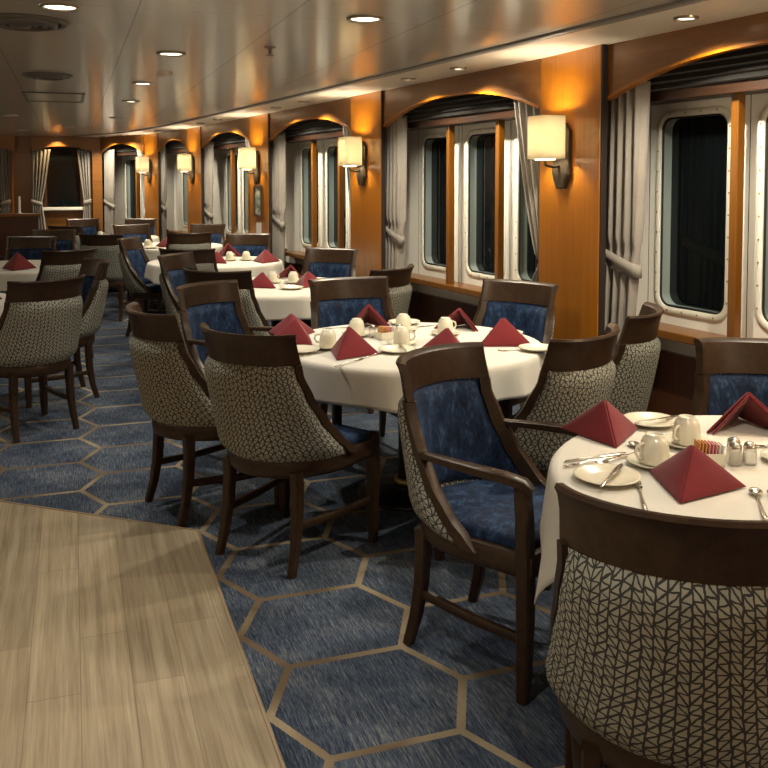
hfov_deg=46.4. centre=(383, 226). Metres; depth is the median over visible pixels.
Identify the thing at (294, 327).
folded napkin
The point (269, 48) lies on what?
sprinkler head
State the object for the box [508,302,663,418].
dining chair
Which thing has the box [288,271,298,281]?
coffee cup
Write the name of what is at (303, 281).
folded napkin
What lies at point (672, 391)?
wall
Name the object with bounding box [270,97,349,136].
trim
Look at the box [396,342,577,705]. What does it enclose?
armchair
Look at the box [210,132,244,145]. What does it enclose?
blind
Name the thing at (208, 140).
trim
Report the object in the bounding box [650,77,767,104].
header beam
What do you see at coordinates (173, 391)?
dining chair
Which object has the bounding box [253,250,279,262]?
folded napkin
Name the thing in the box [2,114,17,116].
recessed light
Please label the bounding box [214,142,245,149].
header beam
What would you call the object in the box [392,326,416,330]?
saucer
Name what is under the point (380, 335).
tray
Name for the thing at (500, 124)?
window trim
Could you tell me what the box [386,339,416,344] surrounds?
saucer
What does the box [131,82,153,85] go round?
recessed light
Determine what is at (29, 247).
dining chair
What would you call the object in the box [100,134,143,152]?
trim
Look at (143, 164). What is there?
wall sconce
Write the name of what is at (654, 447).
coffee cup
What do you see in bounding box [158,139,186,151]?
trim
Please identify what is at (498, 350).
fork
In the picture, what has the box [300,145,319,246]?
window
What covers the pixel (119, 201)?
wall
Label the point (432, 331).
saucer
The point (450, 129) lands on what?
window trim
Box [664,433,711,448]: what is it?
saucer
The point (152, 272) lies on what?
tablecloth
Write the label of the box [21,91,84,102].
ceiling hatch
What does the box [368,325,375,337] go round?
salt shaker
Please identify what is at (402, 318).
coffee cup
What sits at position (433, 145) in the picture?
window
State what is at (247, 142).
curtain
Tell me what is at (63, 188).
window
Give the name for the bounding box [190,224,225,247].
dining chair
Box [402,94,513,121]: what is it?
blind
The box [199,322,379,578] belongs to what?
dining chair
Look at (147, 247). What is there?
plate
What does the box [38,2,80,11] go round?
recessed light
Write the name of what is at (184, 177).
window
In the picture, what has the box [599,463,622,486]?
table knife
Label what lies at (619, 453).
table knife
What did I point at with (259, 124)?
column
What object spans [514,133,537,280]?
window
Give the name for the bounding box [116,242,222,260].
tablecloth
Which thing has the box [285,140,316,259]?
window frame
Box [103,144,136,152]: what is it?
blind
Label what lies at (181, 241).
dining chair
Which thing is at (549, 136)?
wall sconce
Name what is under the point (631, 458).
saucer
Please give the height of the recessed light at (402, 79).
0.017 m
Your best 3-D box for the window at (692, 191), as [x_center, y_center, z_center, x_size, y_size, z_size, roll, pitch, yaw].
[1.698,-0.074,4.850,0.102,1.130,0.560,-1,3,-25]
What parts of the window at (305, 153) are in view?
pane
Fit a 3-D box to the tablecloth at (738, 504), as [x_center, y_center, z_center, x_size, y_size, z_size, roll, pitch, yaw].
[1.104,0.844,2.404,1.349,0.347,1.338,-1,3,-19]
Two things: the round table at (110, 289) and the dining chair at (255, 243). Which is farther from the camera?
the round table at (110, 289)
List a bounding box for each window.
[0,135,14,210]
[32,136,92,209]
[124,157,143,217]
[182,172,187,227]
[226,152,241,232]
[242,170,247,232]
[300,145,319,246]
[325,142,347,247]
[421,132,461,271]
[465,127,511,278]
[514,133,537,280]
[654,106,730,321]
[754,104,767,330]
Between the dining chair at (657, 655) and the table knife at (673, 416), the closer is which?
the dining chair at (657, 655)
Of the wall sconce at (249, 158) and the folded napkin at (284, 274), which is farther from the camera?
the wall sconce at (249, 158)
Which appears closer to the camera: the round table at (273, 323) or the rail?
the round table at (273, 323)
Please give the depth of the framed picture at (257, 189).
10.14 m
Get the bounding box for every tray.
[375,331,393,339]
[706,453,725,466]
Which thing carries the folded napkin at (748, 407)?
on the tablecloth at (738, 504)
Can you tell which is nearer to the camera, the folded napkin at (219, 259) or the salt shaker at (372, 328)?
the salt shaker at (372, 328)
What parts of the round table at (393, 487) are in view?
foot plate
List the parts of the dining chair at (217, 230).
rail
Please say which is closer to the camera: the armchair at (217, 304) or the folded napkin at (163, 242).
the armchair at (217, 304)
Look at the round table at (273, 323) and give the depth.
6.73 m
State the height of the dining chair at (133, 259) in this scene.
0.966 m
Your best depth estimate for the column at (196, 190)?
12.46 m
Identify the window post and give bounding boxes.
[135,155,139,217]
[230,148,235,232]
[247,173,249,232]
[337,137,343,247]
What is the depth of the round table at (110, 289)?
12.39 m
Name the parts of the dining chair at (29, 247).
rail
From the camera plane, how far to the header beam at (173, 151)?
13.75 m
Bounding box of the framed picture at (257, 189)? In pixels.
[253,185,262,216]
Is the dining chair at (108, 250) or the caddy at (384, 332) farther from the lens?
the dining chair at (108, 250)
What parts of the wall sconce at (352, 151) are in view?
lamp shade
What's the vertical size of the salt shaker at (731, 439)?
0.063 m
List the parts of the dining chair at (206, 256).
rail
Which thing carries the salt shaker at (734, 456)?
on the tablecloth at (738, 504)
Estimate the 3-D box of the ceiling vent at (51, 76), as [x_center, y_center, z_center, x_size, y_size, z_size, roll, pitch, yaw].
[-2.378,-1.060,6.326,0.347,0.036,0.347,-1,3,-19]
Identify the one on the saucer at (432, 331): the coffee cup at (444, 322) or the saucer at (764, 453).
the coffee cup at (444, 322)
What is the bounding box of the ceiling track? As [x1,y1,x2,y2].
[70,0,707,136]
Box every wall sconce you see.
[136,157,151,182]
[177,154,194,183]
[238,147,259,183]
[338,136,366,185]
[527,115,571,188]
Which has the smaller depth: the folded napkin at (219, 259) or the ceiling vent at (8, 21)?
the ceiling vent at (8, 21)
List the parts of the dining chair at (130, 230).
rail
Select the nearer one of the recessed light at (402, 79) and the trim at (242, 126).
the recessed light at (402, 79)
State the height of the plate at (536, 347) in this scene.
0.019 m
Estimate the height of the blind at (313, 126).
0.213 m
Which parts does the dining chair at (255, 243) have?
rail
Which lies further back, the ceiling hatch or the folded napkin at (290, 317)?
the ceiling hatch
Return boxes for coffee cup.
[144,239,152,245]
[226,251,234,259]
[242,251,249,258]
[267,271,278,281]
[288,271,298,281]
[314,329,335,347]
[349,318,364,334]
[393,326,415,343]
[396,313,410,329]
[437,317,456,333]
[634,431,668,466]
[672,414,700,445]
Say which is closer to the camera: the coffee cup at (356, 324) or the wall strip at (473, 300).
the coffee cup at (356, 324)
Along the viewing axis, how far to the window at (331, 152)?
9.40 m
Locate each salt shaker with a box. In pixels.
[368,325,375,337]
[726,437,739,457]
[727,442,741,466]
[742,441,756,465]
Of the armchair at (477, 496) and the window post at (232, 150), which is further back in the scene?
the window post at (232, 150)
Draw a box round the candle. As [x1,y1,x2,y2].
[18,196,20,212]
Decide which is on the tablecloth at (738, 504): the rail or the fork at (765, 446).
the fork at (765, 446)
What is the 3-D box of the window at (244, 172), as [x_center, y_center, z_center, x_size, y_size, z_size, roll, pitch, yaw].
[-1.716,-0.432,11.686,0.102,1.130,0.560,-2,3,-27]
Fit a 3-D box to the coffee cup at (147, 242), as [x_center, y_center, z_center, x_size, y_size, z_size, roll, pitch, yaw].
[-2.799,0.189,10.644,0.100,0.081,0.081,-1,3,-14]
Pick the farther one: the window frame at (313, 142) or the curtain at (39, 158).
the curtain at (39, 158)
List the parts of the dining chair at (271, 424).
leg, rail, leg, leg, seat frame, seat, leg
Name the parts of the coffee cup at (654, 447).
cup handle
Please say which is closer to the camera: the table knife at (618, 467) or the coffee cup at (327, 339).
the table knife at (618, 467)
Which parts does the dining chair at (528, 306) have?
leg, seat frame, rail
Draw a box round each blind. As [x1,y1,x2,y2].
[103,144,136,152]
[165,140,184,149]
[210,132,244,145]
[282,119,342,136]
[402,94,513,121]
[648,44,767,91]
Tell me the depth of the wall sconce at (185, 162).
12.46 m
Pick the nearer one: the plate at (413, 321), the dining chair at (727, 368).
the dining chair at (727, 368)
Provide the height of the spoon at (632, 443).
0.009 m
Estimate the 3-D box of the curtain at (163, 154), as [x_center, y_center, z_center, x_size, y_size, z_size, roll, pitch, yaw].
[-3.489,-0.238,14.104,0.079,2.040,0.347,-2,4,-32]
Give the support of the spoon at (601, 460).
on the tablecloth at (738, 504)
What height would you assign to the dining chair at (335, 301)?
0.966 m
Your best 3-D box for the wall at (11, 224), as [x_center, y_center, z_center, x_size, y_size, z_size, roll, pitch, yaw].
[-6.125,0.362,12.304,2.660,1.070,0.200,-1,3,-19]
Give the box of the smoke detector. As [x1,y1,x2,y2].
[158,71,172,76]
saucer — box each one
[312,343,331,349]
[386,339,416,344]
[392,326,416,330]
[431,329,459,334]
[626,452,673,469]
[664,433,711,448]
[760,448,767,459]
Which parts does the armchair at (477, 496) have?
leg, rail, armrest, leg, seat frame, seat, leg, armrest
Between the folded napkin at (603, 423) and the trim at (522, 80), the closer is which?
the folded napkin at (603, 423)
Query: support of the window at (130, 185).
in the wall at (119, 201)
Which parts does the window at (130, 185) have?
pane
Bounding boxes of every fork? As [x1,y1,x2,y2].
[335,358,363,366]
[498,350,533,351]
[563,455,621,466]
[635,481,647,509]
[724,444,767,447]
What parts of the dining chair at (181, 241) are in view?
leg, rail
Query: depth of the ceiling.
5.03 m
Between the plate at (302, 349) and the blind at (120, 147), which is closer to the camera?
the plate at (302, 349)
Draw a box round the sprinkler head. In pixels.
[264,46,275,56]
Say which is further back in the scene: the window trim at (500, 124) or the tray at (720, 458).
the window trim at (500, 124)
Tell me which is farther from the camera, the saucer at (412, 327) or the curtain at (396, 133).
the curtain at (396, 133)
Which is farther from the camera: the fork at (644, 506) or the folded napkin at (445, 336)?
the folded napkin at (445, 336)
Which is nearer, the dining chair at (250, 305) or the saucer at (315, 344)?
the saucer at (315, 344)
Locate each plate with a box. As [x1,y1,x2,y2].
[144,246,157,248]
[279,285,302,289]
[297,345,319,353]
[378,344,415,353]
[388,319,419,324]
[518,343,547,351]
[573,463,641,486]
[624,412,675,427]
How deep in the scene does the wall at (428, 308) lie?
7.26 m
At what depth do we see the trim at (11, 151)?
15.09 m
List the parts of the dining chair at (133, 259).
leg, rail, seat frame, leg, seat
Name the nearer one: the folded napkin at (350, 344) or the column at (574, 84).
the folded napkin at (350, 344)
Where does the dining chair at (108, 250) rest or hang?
on the floor
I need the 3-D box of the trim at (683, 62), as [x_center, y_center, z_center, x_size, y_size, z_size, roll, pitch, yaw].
[1.688,-0.726,3.892,0.042,0.181,2.171,-1,3,-25]
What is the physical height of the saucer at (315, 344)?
0.017 m
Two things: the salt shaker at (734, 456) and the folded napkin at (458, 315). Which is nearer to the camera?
the salt shaker at (734, 456)
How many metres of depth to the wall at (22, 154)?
15.18 m
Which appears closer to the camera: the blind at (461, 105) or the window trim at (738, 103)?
the window trim at (738, 103)
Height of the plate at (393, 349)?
0.019 m
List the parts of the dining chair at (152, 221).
rail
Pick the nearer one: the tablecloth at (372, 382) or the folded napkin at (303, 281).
the tablecloth at (372, 382)
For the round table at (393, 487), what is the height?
0.738 m
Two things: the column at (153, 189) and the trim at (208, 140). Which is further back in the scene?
the column at (153, 189)
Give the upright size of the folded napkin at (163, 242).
0.120 m
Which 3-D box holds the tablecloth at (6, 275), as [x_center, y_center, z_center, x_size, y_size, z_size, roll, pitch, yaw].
[-3.464,0.457,8.304,1.365,0.191,1.365,-1,3,-19]
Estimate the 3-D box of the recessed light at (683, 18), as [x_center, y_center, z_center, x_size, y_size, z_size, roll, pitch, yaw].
[1.358,-0.938,4.028,0.112,0.017,0.112,-1,3,-19]
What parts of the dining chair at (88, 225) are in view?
rail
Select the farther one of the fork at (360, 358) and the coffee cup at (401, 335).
the coffee cup at (401, 335)
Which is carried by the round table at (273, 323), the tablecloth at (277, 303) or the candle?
the tablecloth at (277, 303)
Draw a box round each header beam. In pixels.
[103,152,136,155]
[167,148,184,153]
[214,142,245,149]
[286,130,343,142]
[407,109,515,130]
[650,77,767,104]
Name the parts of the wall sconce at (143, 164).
lamp shade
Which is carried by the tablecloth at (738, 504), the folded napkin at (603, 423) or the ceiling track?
the folded napkin at (603, 423)
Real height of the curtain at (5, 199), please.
2.040 m
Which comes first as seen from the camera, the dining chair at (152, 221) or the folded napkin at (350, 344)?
the folded napkin at (350, 344)
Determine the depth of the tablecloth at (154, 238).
12.50 m
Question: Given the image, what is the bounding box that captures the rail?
[168,230,187,232]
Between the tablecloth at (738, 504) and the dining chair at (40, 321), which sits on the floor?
the dining chair at (40, 321)
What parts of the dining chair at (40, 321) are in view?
leg, seat frame, leg, rail, leg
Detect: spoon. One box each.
[594,451,638,462]
[628,441,638,449]
[749,487,767,519]
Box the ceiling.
[0,0,767,136]
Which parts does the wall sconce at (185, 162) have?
lamp shade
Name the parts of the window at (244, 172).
frame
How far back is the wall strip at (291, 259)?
10.08 m
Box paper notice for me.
[256,222,260,232]
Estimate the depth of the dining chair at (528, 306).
5.16 m
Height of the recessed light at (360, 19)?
0.017 m
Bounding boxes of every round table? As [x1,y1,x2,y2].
[108,287,126,291]
[271,320,281,326]
[357,421,413,510]
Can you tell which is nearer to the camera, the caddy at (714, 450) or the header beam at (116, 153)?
the caddy at (714, 450)
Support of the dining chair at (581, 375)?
on the floor
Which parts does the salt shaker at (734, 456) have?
glass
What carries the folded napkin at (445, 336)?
on the tablecloth at (372, 382)
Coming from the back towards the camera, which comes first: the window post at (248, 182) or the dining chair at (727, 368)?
the window post at (248, 182)
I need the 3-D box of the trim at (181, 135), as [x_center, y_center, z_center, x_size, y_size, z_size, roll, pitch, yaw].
[-3.149,-1.290,13.369,0.030,0.308,1.358,-2,4,-32]
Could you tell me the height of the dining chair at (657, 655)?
0.966 m
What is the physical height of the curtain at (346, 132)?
2.041 m
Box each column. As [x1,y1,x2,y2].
[144,133,160,241]
[187,126,203,232]
[249,113,271,253]
[350,91,385,276]
[538,44,607,338]
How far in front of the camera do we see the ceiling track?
5.09 m
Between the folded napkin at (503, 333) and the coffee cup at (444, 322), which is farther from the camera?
the coffee cup at (444, 322)
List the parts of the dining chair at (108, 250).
rail, seat frame, leg, leg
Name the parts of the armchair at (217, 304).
armrest, rail, armrest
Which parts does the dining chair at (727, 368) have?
rail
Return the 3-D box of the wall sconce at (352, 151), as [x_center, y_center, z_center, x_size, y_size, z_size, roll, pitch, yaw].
[-0.272,-0.558,7.646,0.201,0.415,0.202,-1,3,-26]
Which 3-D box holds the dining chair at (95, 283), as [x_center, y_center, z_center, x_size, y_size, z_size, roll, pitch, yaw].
[-2.293,0.728,6.396,0.667,0.966,0.597,-2,4,-32]
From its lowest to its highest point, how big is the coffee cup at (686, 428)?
0.081 m
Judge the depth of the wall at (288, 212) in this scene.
10.50 m
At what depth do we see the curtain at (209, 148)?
12.21 m
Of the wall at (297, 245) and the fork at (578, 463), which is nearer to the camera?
the fork at (578, 463)
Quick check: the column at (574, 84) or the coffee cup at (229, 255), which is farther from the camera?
the coffee cup at (229, 255)
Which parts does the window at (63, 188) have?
valance trim, pane, frame, sill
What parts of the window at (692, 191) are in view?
pane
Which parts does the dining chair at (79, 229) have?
rail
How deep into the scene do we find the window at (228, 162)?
12.49 m
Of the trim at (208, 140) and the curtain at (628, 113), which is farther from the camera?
the trim at (208, 140)
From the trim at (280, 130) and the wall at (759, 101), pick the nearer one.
the wall at (759, 101)
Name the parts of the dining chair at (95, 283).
leg, leg, seat frame, leg, rail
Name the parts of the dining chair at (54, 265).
rail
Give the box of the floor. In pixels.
[0,291,606,767]
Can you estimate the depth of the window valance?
4.41 m
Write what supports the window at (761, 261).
in the wall at (759, 101)
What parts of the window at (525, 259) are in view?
frame, pane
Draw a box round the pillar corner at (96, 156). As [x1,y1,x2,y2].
[92,137,102,231]
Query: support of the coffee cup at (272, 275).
on the saucer
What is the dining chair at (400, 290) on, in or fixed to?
on the floor
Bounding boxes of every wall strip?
[289,257,303,264]
[409,283,479,305]
[658,338,695,356]
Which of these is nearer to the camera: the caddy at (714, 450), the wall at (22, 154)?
the caddy at (714, 450)
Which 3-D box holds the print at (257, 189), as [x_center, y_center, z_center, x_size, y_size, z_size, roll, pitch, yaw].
[-1.422,-0.296,10.144,0.008,0.310,0.210,-2,3,-27]
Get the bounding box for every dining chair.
[0,236,56,292]
[0,274,85,442]
[24,258,109,408]
[31,229,76,250]
[36,247,97,356]
[47,225,82,249]
[65,218,100,235]
[78,233,142,320]
[112,224,152,300]
[117,236,166,335]
[125,218,156,235]
[125,302,279,526]
[157,232,211,310]
[157,251,197,314]
[158,248,218,300]
[182,268,273,335]
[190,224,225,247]
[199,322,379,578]
[225,233,271,321]
[300,247,357,327]
[308,276,397,436]
[367,264,413,413]
[434,323,619,589]
[472,278,558,418]
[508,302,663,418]
[545,483,767,767]
[692,337,767,415]
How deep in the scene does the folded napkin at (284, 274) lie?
7.22 m
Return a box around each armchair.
[176,280,273,472]
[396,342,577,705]
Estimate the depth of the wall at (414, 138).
7.06 m
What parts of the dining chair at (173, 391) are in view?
rail, leg, seat frame, leg, leg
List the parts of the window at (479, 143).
pane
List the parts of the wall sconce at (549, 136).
lamp shade, lamp arm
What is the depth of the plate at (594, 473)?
2.39 m
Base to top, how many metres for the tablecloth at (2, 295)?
0.190 m
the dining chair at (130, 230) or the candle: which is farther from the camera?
the candle
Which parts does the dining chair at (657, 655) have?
leg, leg, seat frame, rail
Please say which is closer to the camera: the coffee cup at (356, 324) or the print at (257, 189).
the coffee cup at (356, 324)
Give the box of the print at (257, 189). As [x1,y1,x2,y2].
[255,187,259,214]
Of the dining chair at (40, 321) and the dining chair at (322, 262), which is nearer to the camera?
the dining chair at (40, 321)
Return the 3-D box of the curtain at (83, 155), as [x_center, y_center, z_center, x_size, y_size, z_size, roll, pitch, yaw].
[-5.136,-0.305,15.381,0.217,2.040,0.081,-1,3,-19]
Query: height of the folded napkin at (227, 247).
0.137 m
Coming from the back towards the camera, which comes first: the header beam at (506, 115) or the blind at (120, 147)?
the blind at (120, 147)
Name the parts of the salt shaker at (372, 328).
glass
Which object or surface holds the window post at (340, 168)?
attached to the window frame at (313, 142)
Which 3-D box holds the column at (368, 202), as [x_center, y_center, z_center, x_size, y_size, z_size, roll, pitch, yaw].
[-0.114,-0.005,7.702,0.124,2.283,0.644,-1,3,-26]
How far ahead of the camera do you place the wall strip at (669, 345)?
4.87 m
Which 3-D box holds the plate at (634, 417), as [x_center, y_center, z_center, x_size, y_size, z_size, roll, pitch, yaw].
[0.866,0.633,2.917,0.176,0.019,0.176,-1,3,-19]
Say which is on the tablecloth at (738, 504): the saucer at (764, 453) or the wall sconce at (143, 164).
the saucer at (764, 453)
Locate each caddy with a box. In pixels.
[375,326,394,339]
[694,439,725,466]
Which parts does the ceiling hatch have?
hatch panel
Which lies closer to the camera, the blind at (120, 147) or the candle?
the candle
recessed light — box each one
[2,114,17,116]
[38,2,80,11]
[122,100,139,102]
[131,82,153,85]
[156,51,185,56]
[346,15,383,23]
[401,78,415,80]
[450,67,466,70]
[673,15,698,21]
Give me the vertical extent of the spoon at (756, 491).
0.009 m
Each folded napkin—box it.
[3,252,36,270]
[156,237,166,246]
[215,251,226,262]
[219,243,241,256]
[252,272,275,287]
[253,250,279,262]
[268,314,314,334]
[275,319,311,344]
[277,265,300,278]
[295,271,317,287]
[331,327,378,359]
[346,304,389,328]
[421,328,458,347]
[434,308,478,330]
[482,318,529,345]
[561,400,637,446]
[650,445,745,502]
[707,392,767,433]
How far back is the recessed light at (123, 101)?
8.38 m
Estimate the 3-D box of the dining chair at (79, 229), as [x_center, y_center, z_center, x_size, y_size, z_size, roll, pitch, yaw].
[-4.042,0.449,11.718,0.597,0.966,0.667,1,3,14]
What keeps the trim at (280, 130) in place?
attached to the column at (368, 202)
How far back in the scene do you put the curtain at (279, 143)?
9.82 m
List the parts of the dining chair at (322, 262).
seat frame, rail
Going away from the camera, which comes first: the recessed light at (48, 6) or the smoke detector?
the recessed light at (48, 6)
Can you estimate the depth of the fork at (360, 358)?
3.89 m
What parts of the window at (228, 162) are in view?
pane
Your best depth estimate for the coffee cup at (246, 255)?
8.84 m
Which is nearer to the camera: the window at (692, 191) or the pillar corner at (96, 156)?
the window at (692, 191)
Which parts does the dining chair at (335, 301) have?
leg, leg, rail, leg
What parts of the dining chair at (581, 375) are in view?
leg, seat frame, rail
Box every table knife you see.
[299,349,330,356]
[564,452,625,461]
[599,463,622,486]
[635,414,680,423]
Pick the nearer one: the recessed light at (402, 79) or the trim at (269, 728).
the trim at (269, 728)
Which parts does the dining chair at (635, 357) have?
rail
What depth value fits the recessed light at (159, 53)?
5.24 m
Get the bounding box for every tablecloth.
[0,260,40,290]
[0,293,5,316]
[106,234,159,241]
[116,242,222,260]
[144,256,283,284]
[245,277,321,320]
[287,322,549,412]
[534,415,767,603]
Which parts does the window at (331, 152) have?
pane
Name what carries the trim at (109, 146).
attached to the wall at (22, 154)
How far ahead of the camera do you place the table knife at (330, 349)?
4.10 m
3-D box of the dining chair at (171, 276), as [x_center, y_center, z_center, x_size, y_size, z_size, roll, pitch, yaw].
[-1.421,0.696,7.003,0.667,0.966,0.597,1,3,18]
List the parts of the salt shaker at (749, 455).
glass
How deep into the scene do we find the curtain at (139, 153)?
14.52 m
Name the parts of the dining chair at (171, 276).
rail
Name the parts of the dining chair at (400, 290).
rail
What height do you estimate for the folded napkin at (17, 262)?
0.150 m
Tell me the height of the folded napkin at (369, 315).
0.125 m
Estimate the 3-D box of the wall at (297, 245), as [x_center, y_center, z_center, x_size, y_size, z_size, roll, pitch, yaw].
[-0.432,-0.377,9.082,0.001,1.683,3.020,-2,3,-27]
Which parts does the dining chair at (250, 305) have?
rail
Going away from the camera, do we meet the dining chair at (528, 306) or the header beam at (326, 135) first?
the dining chair at (528, 306)
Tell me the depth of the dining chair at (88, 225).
13.57 m
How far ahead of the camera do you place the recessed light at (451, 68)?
5.82 m
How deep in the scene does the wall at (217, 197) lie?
13.02 m
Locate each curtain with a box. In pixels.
[0,149,10,212]
[31,149,49,229]
[77,149,90,218]
[104,149,114,234]
[137,150,144,217]
[160,146,166,240]
[204,142,213,223]
[245,138,249,181]
[272,132,285,266]
[343,126,350,211]
[386,115,406,269]
[513,99,539,409]
[605,81,650,355]
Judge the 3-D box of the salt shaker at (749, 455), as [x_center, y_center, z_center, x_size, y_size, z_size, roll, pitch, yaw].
[1.023,0.632,2.505,0.040,0.063,0.039,-1,3,-19]
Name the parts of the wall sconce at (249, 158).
lamp shade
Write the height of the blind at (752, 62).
0.213 m
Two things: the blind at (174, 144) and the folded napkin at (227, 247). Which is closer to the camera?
the folded napkin at (227, 247)
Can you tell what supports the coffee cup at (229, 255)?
on the saucer
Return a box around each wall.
[0,136,92,228]
[0,213,40,260]
[114,145,174,232]
[174,150,221,230]
[221,143,291,250]
[286,120,516,285]
[292,139,405,267]
[408,290,477,324]
[636,93,767,337]
[646,349,695,415]
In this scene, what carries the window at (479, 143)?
in the wall at (414, 138)
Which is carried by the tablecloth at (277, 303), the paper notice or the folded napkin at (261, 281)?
the folded napkin at (261, 281)
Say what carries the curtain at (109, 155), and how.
hanging from the trim at (137, 141)
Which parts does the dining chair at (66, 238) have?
rail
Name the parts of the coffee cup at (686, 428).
cup handle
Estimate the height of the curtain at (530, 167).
2.041 m
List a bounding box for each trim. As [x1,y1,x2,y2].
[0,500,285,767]
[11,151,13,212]
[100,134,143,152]
[100,143,141,153]
[158,129,186,149]
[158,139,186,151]
[201,117,249,145]
[201,131,249,147]
[269,117,349,140]
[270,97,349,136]
[384,58,541,123]
[410,120,504,297]
[446,125,454,283]
[607,39,767,100]
[657,94,745,345]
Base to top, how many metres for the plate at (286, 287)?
0.019 m
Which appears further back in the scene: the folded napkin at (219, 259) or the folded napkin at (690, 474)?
the folded napkin at (219, 259)
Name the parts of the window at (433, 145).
pane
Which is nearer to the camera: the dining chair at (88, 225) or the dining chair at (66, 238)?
the dining chair at (66, 238)
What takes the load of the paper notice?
attached to the column at (259, 124)
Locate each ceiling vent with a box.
[0,13,69,31]
[21,72,72,80]
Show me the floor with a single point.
(337, 681)
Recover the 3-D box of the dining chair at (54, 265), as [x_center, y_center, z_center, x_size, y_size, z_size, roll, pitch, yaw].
[-2.807,0.658,7.742,0.667,0.966,0.597,3,4,44]
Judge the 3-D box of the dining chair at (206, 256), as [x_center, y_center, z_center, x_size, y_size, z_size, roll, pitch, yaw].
[-1.656,0.650,7.890,0.597,0.966,0.667,0,3,8]
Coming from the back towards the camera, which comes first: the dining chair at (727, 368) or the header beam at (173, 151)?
the header beam at (173, 151)

